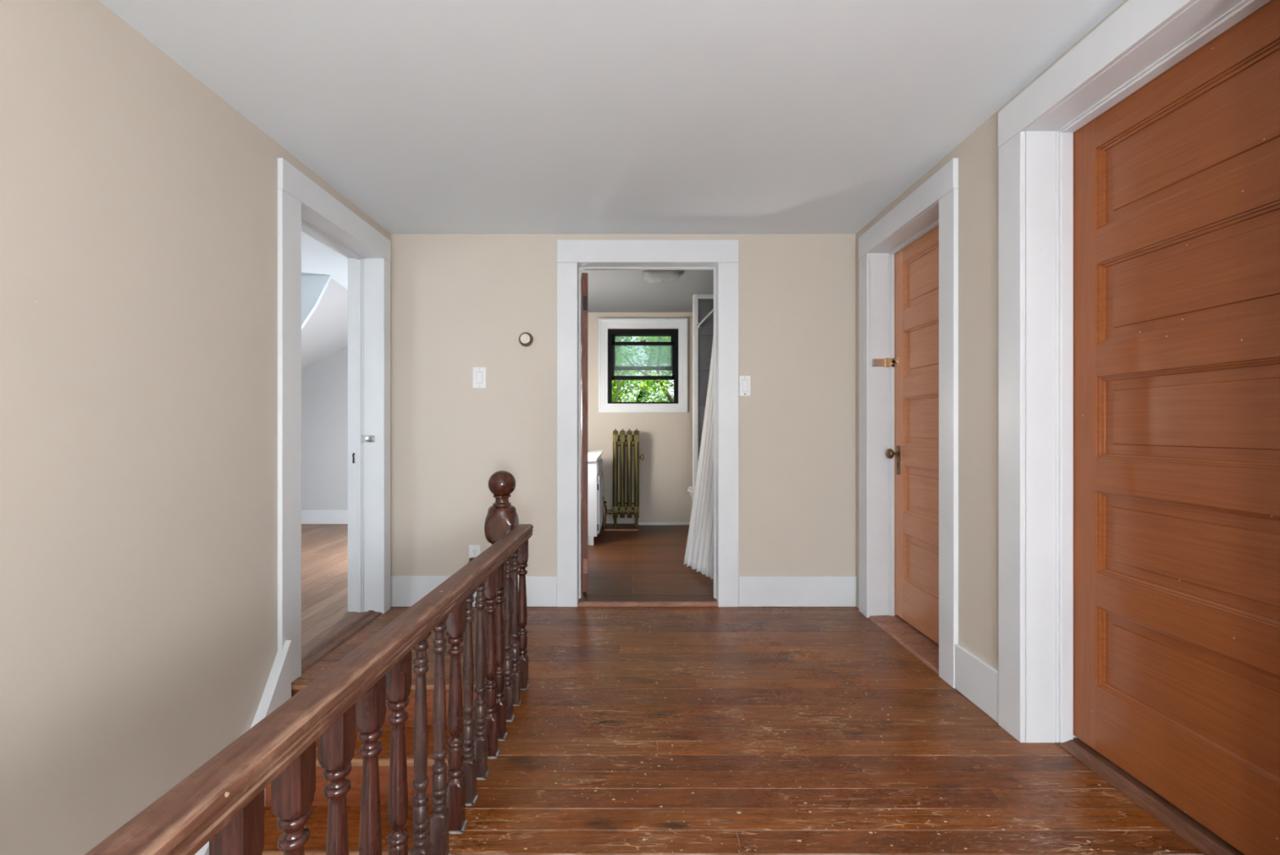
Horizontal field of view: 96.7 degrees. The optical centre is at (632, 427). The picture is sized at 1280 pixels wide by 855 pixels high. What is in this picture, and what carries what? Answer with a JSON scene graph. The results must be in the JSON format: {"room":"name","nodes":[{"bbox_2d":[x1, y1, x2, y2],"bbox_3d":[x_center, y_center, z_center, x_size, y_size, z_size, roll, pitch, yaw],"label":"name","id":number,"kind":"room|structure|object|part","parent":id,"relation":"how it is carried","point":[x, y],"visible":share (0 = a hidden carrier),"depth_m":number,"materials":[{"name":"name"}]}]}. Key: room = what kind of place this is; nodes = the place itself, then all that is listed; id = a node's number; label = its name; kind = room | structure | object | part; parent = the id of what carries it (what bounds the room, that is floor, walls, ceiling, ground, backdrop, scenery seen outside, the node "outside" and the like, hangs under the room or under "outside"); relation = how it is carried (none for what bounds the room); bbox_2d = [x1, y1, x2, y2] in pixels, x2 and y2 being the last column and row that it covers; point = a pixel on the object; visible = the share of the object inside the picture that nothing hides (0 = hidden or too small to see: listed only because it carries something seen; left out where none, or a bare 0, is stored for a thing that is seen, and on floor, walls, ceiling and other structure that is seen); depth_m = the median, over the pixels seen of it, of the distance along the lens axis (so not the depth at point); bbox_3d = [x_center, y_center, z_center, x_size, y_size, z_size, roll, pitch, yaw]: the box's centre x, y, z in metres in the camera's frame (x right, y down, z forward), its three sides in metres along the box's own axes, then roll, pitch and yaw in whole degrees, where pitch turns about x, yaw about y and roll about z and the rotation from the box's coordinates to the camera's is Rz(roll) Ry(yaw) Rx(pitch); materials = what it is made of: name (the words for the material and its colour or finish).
{"room":"upstairs hallway landing","nodes":[
{"label":"upstairs hallway landing","id":0,"kind":"room"},
{"bbox_2d":[0,0,391,854],"bbox_3d":[-1.545,1.155,0.355,0.190,5.029,6.110,0,0,0],"label":"wall","id":1,"kind":"structure","parent":0,"point":[139,206],"depth_m":1.60,"materials":[{"name":"beige paint"}]},
{"bbox_2d":[277,157,391,682],"bbox_3d":[-1.534,-0.015,2.839,0.212,2.170,1.038,0,0,0],"label":"door","id":2,"kind":"structure","parent":1,"relation":"in","point":[303,205],"depth_m":3.01,"materials":[{"name":"white paint"}]},
{"bbox_3d":[-1.524,0.066,3.266,0.077,0.050,0.008,0,0,0],"label":"hasp plate","id":3,"kind":"part","parent":2,"relation":"part of","materials":[{"name":"metal"}]},
{"bbox_3d":[-1.508,0.065,3.260,0.054,0.036,0.009,0,0,0],"label":"hasp lever","id":4,"kind":"part","parent":2,"relation":"part of","materials":[{"name":"silver metal"}]},
{"bbox_2d":[301,275,333,329],"bbox_3d":[-3.450,-0.546,4.348,2.300,1.232,0.035,0,0,0],"label":"wall","id":5,"kind":"structure","parent":0,"point":[313,287],"depth_m":4.33,"materials":[{"name":"paint"}]},
{"bbox_2d":[301,346,347,510],"bbox_3d":[-3.120,-0.130,6.300,2.960,2.400,0.100,0,0,0],"label":"wall","id":6,"kind":"structure","parent":0,"point":[324,384],"depth_m":6.25,"materials":[{"name":"grey paint"}]},
{"bbox_2d":[301,510,347,524],"bbox_3d":[-3.120,0.983,6.242,2.960,0.150,0.016,0,0,0],"label":"baseboard","id":7,"kind":"structure","parent":6,"relation":"attached to","point":[308,517],"depth_m":6.23,"materials":[{"name":"white paint"}]},
{"bbox_2d":[301,278,347,370],"bbox_3d":[-3.689,-0.565,5.330,2.718,1.389,1.940,0,0,0],"label":"ceiling","id":8,"kind":"structure","parent":0,"point":[325,333],"depth_m":5.38,"materials":[{"name":"grey paint"}]},
{"bbox_2d":[301,231,347,288],"bbox_3d":[-3.120,-1.209,3.550,2.960,0.100,5.500,0,0,0],"label":"ceiling","id":9,"kind":"structure","parent":0,"point":[317,258],"depth_m":3.98,"materials":[{"name":"paint"}]},
{"bbox_2d":[301,524,366,656],"bbox_3d":[-3.060,1.114,3.575,3.080,0.112,5.550,0,0,0],"label":"floor","id":10,"kind":"structure","parent":0,"point":[324,547],"depth_m":3.86,"materials":[{"name":"brown wood"}]},
{"bbox_2d":[98,0,1124,234],"bbox_3d":[-0.058,-1.219,0.390,2.885,0.120,6.080,0,0,0],"label":"ceiling","id":11,"kind":"structure","parent":0,"point":[428,117],"depth_m":1.99,"materials":[{"name":"paint"}]},
{"bbox_2d":[391,234,855,575],"bbox_3d":[0.400,-0.130,3.480,4.100,2.400,0.140,0,0,0],"label":"wall","id":12,"kind":"structure","parent":0,"point":[460,303],"depth_m":3.41,"materials":[{"name":"beige paint"}]},
{"bbox_2d":[390,575,556,606],"bbox_3d":[-0.952,0.979,3.402,0.996,0.183,0.016,0,0,0],"label":"baseboard","id":13,"kind":"structure","parent":12,"relation":"attached to","point":[405,590],"depth_m":3.39,"materials":[{"name":"white paint"}]},
{"bbox_2d":[469,544,480,558],"bbox_3d":[-0.946,0.761,3.405,0.069,0.115,0.009,0,0,0],"label":"power outlet","id":14,"kind":"object","parent":12,"relation":"attached to","point":[474,549],"visible":0.71,"depth_m":3.40,"materials":[{"name":"white plastic"}]},
{"bbox_2d":[471,548,477,554],"bbox_3d":[-0.946,0.741,3.403,0.034,0.034,0.004,0,0,0],"label":"socket","id":15,"kind":"object","parent":14,"relation":"attached to","point":[474,551],"depth_m":3.40,"materials":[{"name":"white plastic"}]},
{"bbox_2d":[472,367,485,387],"bbox_3d":[-0.919,-0.298,3.405,0.078,0.124,0.010,0,0,0],"label":"light switch","id":16,"kind":"object","parent":12,"relation":"attached to","point":[478,373],"visible":1,"depth_m":3.40,"materials":[{"name":"white plastic"}]},
{"bbox_2d":[518,332,533,346],"bbox_3d":[-0.640,-0.527,3.389,0.087,0.087,0.041,0,0,0],"label":"thermostat","id":17,"kind":"object","parent":12,"relation":"attached to","point":[526,339],"visible":1,"depth_m":3.38,"materials":[{"name":"white plastic"}]},
{"bbox_2d":[556,239,738,606],"bbox_3d":[0.089,-0.025,3.867,1.084,2.189,0.957,0,0,0],"label":"door frame","id":18,"kind":"structure","parent":12,"relation":"in","point":[721,256],"depth_m":3.39,"materials":[{"name":"white paint"}]},
{"bbox_2d":[738,375,750,395],"bbox_3d":[0.670,-0.249,3.405,0.068,0.120,0.010,0,0,0],"label":"light switch","id":19,"kind":"object","parent":12,"relation":"attached to","point":[744,380],"visible":1,"depth_m":3.40,"materials":[{"name":"white plastic"}]},
{"bbox_2d":[738,575,856,606],"bbox_3d":[0.983,0.979,3.402,0.704,0.183,0.016,0,0,0],"label":"baseboard","id":20,"kind":"structure","parent":12,"relation":"attached to","point":[753,590],"depth_m":3.39,"materials":[{"name":"white paint"}]},
{"bbox_2d":[587,311,692,523],"bbox_3d":[0.310,-0.130,6.160,2.220,2.400,0.120,0,0,0],"label":"wall","id":21,"kind":"structure","parent":0,"point":[665,438],"depth_m":6.10,"materials":[{"name":"paint"}]},
{"bbox_2d":[598,318,687,412],"bbox_3d":[0.109,-0.661,6.133,0.949,1.003,0.134,0,0,0],"label":"window","id":22,"kind":"structure","parent":21,"relation":"in","point":[606,337],"depth_m":6.09,"materials":[{"name":"white paint"}]},
{"bbox_3d":[0.111,-0.652,6.148,0.770,0.808,0.104,0,0,0],"label":"frame","id":23,"kind":"part","parent":22,"relation":"part of","materials":[{"name":"black paint"}]},
{"bbox_3d":[0.111,-0.829,6.176,0.710,0.415,0.028,0,0,0],"label":"sash","id":24,"kind":"part","parent":22,"relation":"part of","materials":[{"name":"black paint"}]},
{"bbox_3d":[0.111,-0.719,6.137,0.730,0.408,0.030,0,0,0],"label":"sash","id":25,"kind":"part","parent":22,"relation":"part of","materials":[{"name":"black paint"}]},
{"bbox_2d":[638,521,689,524],"bbox_3d":[0.590,1.030,6.094,1.060,0.030,0.012,0,0,0],"label":"baseboard","id":26,"kind":"structure","parent":21,"relation":"attached to","point":[639,522],"depth_m":6.09,"materials":[{"name":"white paint"}]},
{"bbox_2d":[581,270,713,311],"bbox_3d":[0.310,-1.285,4.890,2.420,0.100,2.720,0,0,0],"label":"ceiling","id":27,"kind":"structure","parent":0,"point":[608,291],"depth_m":5.18,"materials":[{"name":"paint"}]},
{"bbox_2d":[642,270,679,283],"bbox_3d":[0.222,-1.190,4.500,0.296,0.090,0.296,0,0,0],"label":"ceiling light","id":28,"kind":"object","parent":27,"relation":"attached to","point":[648,276],"visible":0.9,"depth_m":4.41,"materials":[{"name":"glass"}]},
{"bbox_2d":[692,294,693,502],"bbox_3d":[0.992,-0.130,5.330,0.857,2.400,0.100,0,0,0],"label":"wall","id":29,"kind":"structure","parent":0,"point":[693,295],"depth_m":5.36,"materials":[{"name":"paint"}]},
{"bbox_2d":[693,293,713,491],"bbox_3d":[0.992,-0.095,5.272,0.857,2.280,0.016,0,0,0],"label":"trim","id":30,"kind":"structure","parent":29,"relation":"attached to","point":[696,296],"depth_m":5.26,"materials":[{"name":"white paint"}]},
{"bbox_2d":[697,297,713,461],"bbox_3d":[1.012,-0.077,5.276,0.815,2.245,0.008,0,0,0],"label":"shower tile","id":31,"kind":"structure","parent":29,"relation":"attached to","point":[705,334],"depth_m":5.27,"materials":[{"name":"grey tile"}]},
{"bbox_2d":[696,308,713,328],"bbox_3d":[0.649,-0.944,4.412,0.056,0.056,1.722,0,0,-2],"label":"shower rod","id":32,"kind":"object","parent":31,"relation":"attached to","point":[699,325],"visible":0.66,"depth_m":4.97,"materials":[{"name":"silver metal"}]},
{"bbox_2d":[683,337,713,578],"bbox_3d":[0.543,0.024,4.016,0.321,1.976,0.905,0,0,-3],"label":"shower curtain","id":33,"kind":"object","parent":32,"relation":"hanging from","point":[699,554],"visible":0.34,"depth_m":4.11,"materials":[{"name":"white fabric"}]},
{"bbox_2d":[291,524,1204,854],"bbox_3d":[0.037,1.137,1.784,2.975,0.185,8.932,0,0,0],"label":"floor","id":34,"kind":"structure","parent":0,"point":[633,730],"depth_m":1.90,"materials":[{"name":"brown wood"}]},
{"bbox_2d":[84,470,533,854],"bbox_3d":[-0.490,0.628,0.731,0.211,0.885,3.561,0,0,-1],"label":"railing","id":35,"kind":"object","parent":34,"relation":"on","point":[221,802],"visible":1,"depth_m":1.13,"materials":[{"name":"brown wood"}]},
{"bbox_3d":[-0.563,0.679,2.447,0.125,0.781,0.125,0,0,0],"label":"newel post","id":36,"kind":"part","parent":35,"relation":"part of","materials":[{"name":"brown wood"}]},
{"bbox_2d":[587,448,605,545],"bbox_3d":[-0.534,0.631,5.400,0.527,0.828,0.740,0,0,0],"label":"vanity cabinet","id":37,"kind":"object","parent":34,"relation":"on","point":[595,473],"visible":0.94,"depth_m":5.05,"materials":[{"name":"white wood"}]},
{"bbox_2d":[587,448,605,461],"bbox_3d":[-0.537,0.258,5.400,0.522,0.081,0.740,0,0,0],"label":"sink","id":38,"kind":"object","parent":37,"relation":"in","point":[593,455],"depth_m":5.03,"materials":[{"name":"white ceramic"}]},
{"bbox_3d":[-0.305,0.688,5.231,0.023,0.515,0.332,0,0,0],"label":"cabinet door","id":39,"kind":"part","parent":37,"relation":"part of","materials":[{"name":"white wood"}]},
{"bbox_3d":[-0.311,0.362,5.400,0.011,0.105,0.670,0,0,0],"label":"false drawer","id":40,"kind":"part","parent":37,"relation":"part of","materials":[{"name":"white wood"}]},
{"bbox_3d":[-0.305,0.688,5.569,0.023,0.515,0.332,0,0,0],"label":"cabinet door","id":41,"kind":"part","parent":37,"relation":"part of","materials":[{"name":"white wood"}]},
{"bbox_2d":[604,523,638,530],"bbox_3d":[-0.117,1.036,5.921,0.343,0.018,0.328,0,0,0],"label":"board","id":42,"kind":"object","parent":34,"relation":"on","point":[609,526],"visible":0.89,"depth_m":5.82,"materials":[{"name":"brown wood"}]},
{"bbox_2d":[602,428,644,528],"bbox_3d":[-0.104,0.529,5.930,0.441,1.032,0.172,0,0,0],"label":"radiator","id":43,"kind":"object","parent":42,"relation":"on","point":[622,437],"visible":0.99,"depth_m":5.85,"materials":[{"name":"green metal"}]},
{"bbox_2d":[639,453,644,459],"bbox_3d":[0.088,0.307,5.930,0.057,0.060,0.033,0,0,0],"label":"air vent","id":44,"kind":"object","parent":43,"relation":"attached to","point":[642,456],"depth_m":5.92,"materials":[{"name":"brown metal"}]},
{"bbox_2d":[687,485,692,498],"bbox_3d":[0.980,0.640,5.740,0.859,0.810,0.420,0,0,0],"label":"toilet","id":45,"kind":"object","parent":34,"relation":"on","point":[690,488],"visible":0.05,"depth_m":5.69,"materials":[{"name":"white ceramic"}]},
{"bbox_2d":[855,0,1128,670],"bbox_3d":[1.430,-0.144,0.355,0.190,2.429,6.110,0,0,0],"label":"wall","id":46,"kind":"structure","parent":0,"point":[977,155],"depth_m":2.21,"materials":[{"name":"beige paint"}]},
{"bbox_2d":[858,158,958,688],"bbox_3d":[1.419,-0.018,2.822,0.212,2.175,0.981,0,0,0],"label":"door","id":47,"kind":"structure","parent":46,"relation":"in","point":[908,259],"depth_m":2.98,"materials":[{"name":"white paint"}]},
{"bbox_3d":[1.365,-0.364,3.188,0.049,0.038,0.010,0,0,0],"label":"hasp lever","id":48,"kind":"part","parent":47,"relation":"part of","materials":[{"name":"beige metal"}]},
{"bbox_3d":[1.383,-0.364,3.195,0.075,0.044,0.006,0,0,0],"label":"hasp plate","id":49,"kind":"part","parent":47,"relation":"part of","materials":[{"name":"gold metal"}]},
{"bbox_3d":[1.435,0.145,3.142,0.063,0.057,0.057,0,0,0],"label":"knob","id":50,"kind":"part","parent":47,"relation":"part of","materials":[{"name":"brown metal"}]},
{"bbox_3d":[1.486,-0.765,2.822,0.035,0.264,0.549,0,0,0],"label":"panel","id":51,"kind":"part","parent":47,"relation":"part of","materials":[{"name":"brown wood"}]},
{"bbox_3d":[1.486,-0.396,2.822,0.035,0.259,0.549,0,0,0],"label":"panel","id":52,"kind":"part","parent":47,"relation":"part of","materials":[{"name":"brown wood"}]},
{"bbox_3d":[1.486,-0.033,2.822,0.035,0.261,0.549,0,0,0],"label":"panel","id":53,"kind":"part","parent":47,"relation":"part of","materials":[{"name":"brown wood"}]},
{"bbox_3d":[1.486,0.334,2.822,0.035,0.262,0.549,0,0,0],"label":"panel","id":54,"kind":"part","parent":47,"relation":"part of","materials":[{"name":"brown wood"}]},
{"bbox_3d":[1.486,0.700,2.822,0.035,0.257,0.549,0,0,0],"label":"panel","id":55,"kind":"part","parent":47,"relation":"part of","materials":[{"name":"brown wood"}]},
{"bbox_2d":[955,644,998,722],"bbox_3d":[1.327,0.979,2.189,0.016,0.183,0.283,0,0,0],"label":"baseboard","id":56,"kind":"structure","parent":46,"relation":"attached to","point":[975,679],"depth_m":2.18,"materials":[{"name":"white paint"}]},
{"bbox_2d":[998,0,1279,854],"bbox_3d":[1.419,-0.032,1.539,0.212,2.203,1.016,0,0,0],"label":"door","id":57,"kind":"structure","parent":46,"relation":"in","point":[1139,174],"depth_m":1.62,"materials":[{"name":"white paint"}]},
{"bbox_3d":[1.324,-0.032,1.539,0.022,2.203,1.016,0,0,0],"label":"casing","id":58,"kind":"part","parent":57,"relation":"part of","materials":[{"name":"white paint"}]},
{"bbox_3d":[1.506,-0.765,1.539,0.035,0.264,0.582,0,0,0],"label":"panel","id":59,"kind":"part","parent":57,"relation":"part of","materials":[{"name":"brown wood"}]},
{"bbox_3d":[1.506,-0.396,1.539,0.035,0.259,0.582,0,0,0],"label":"panel","id":60,"kind":"part","parent":57,"relation":"part of","materials":[{"name":"brown wood"}]},
{"bbox_3d":[1.506,-0.033,1.539,0.035,0.261,0.582,0,0,0],"label":"panel","id":61,"kind":"part","parent":57,"relation":"part of","materials":[{"name":"brown wood"}]},
{"bbox_3d":[1.506,0.334,1.539,0.035,0.262,0.582,0,0,0],"label":"panel","id":62,"kind":"part","parent":57,"relation":"part of","materials":[{"name":"brown wood"}]},
{"bbox_3d":[1.506,0.700,1.539,0.035,0.257,0.582,0,0,0],"label":"panel","id":63,"kind":"part","parent":57,"relation":"part of","materials":[{"name":"brown wood"}]},
{"bbox_3d":[-1.025,3.615,-0.100,1.250,0.150,5.200,0,0,0],"label":"floor","id":64,"kind":"structure","parent":0,"visible":0},
{"bbox_2d":[194,640,476,854],"bbox_3d":[-0.976,2.258,1.058,0.947,2.763,2.716,0,0,0],"label":"staircase","id":65,"kind":"structure","parent":64,"relation":"on","point":[278,687],"depth_m":2.18,"materials":[{"name":"brown wood"}]},
{"label":"outside","id":66,"kind":"structure","parent":0,"visible":0},
{"bbox_3d":[0.000,6.670,28.550,60.000,0.200,42.900,0,0,0],"label":"ground","id":67,"kind":"structure","parent":66,"visible":0},
{"bbox_2d":[612,336,673,401],"bbox_3d":[0.094,1.868,10.634,4.174,9.407,2.672,0,0,0],"label":"tree","id":68,"kind":"object","parent":67,"relation":"on","point":[657,362],"visible":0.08,"depth_m":10.34,"materials":[{"name":"green plant"}]}
]}

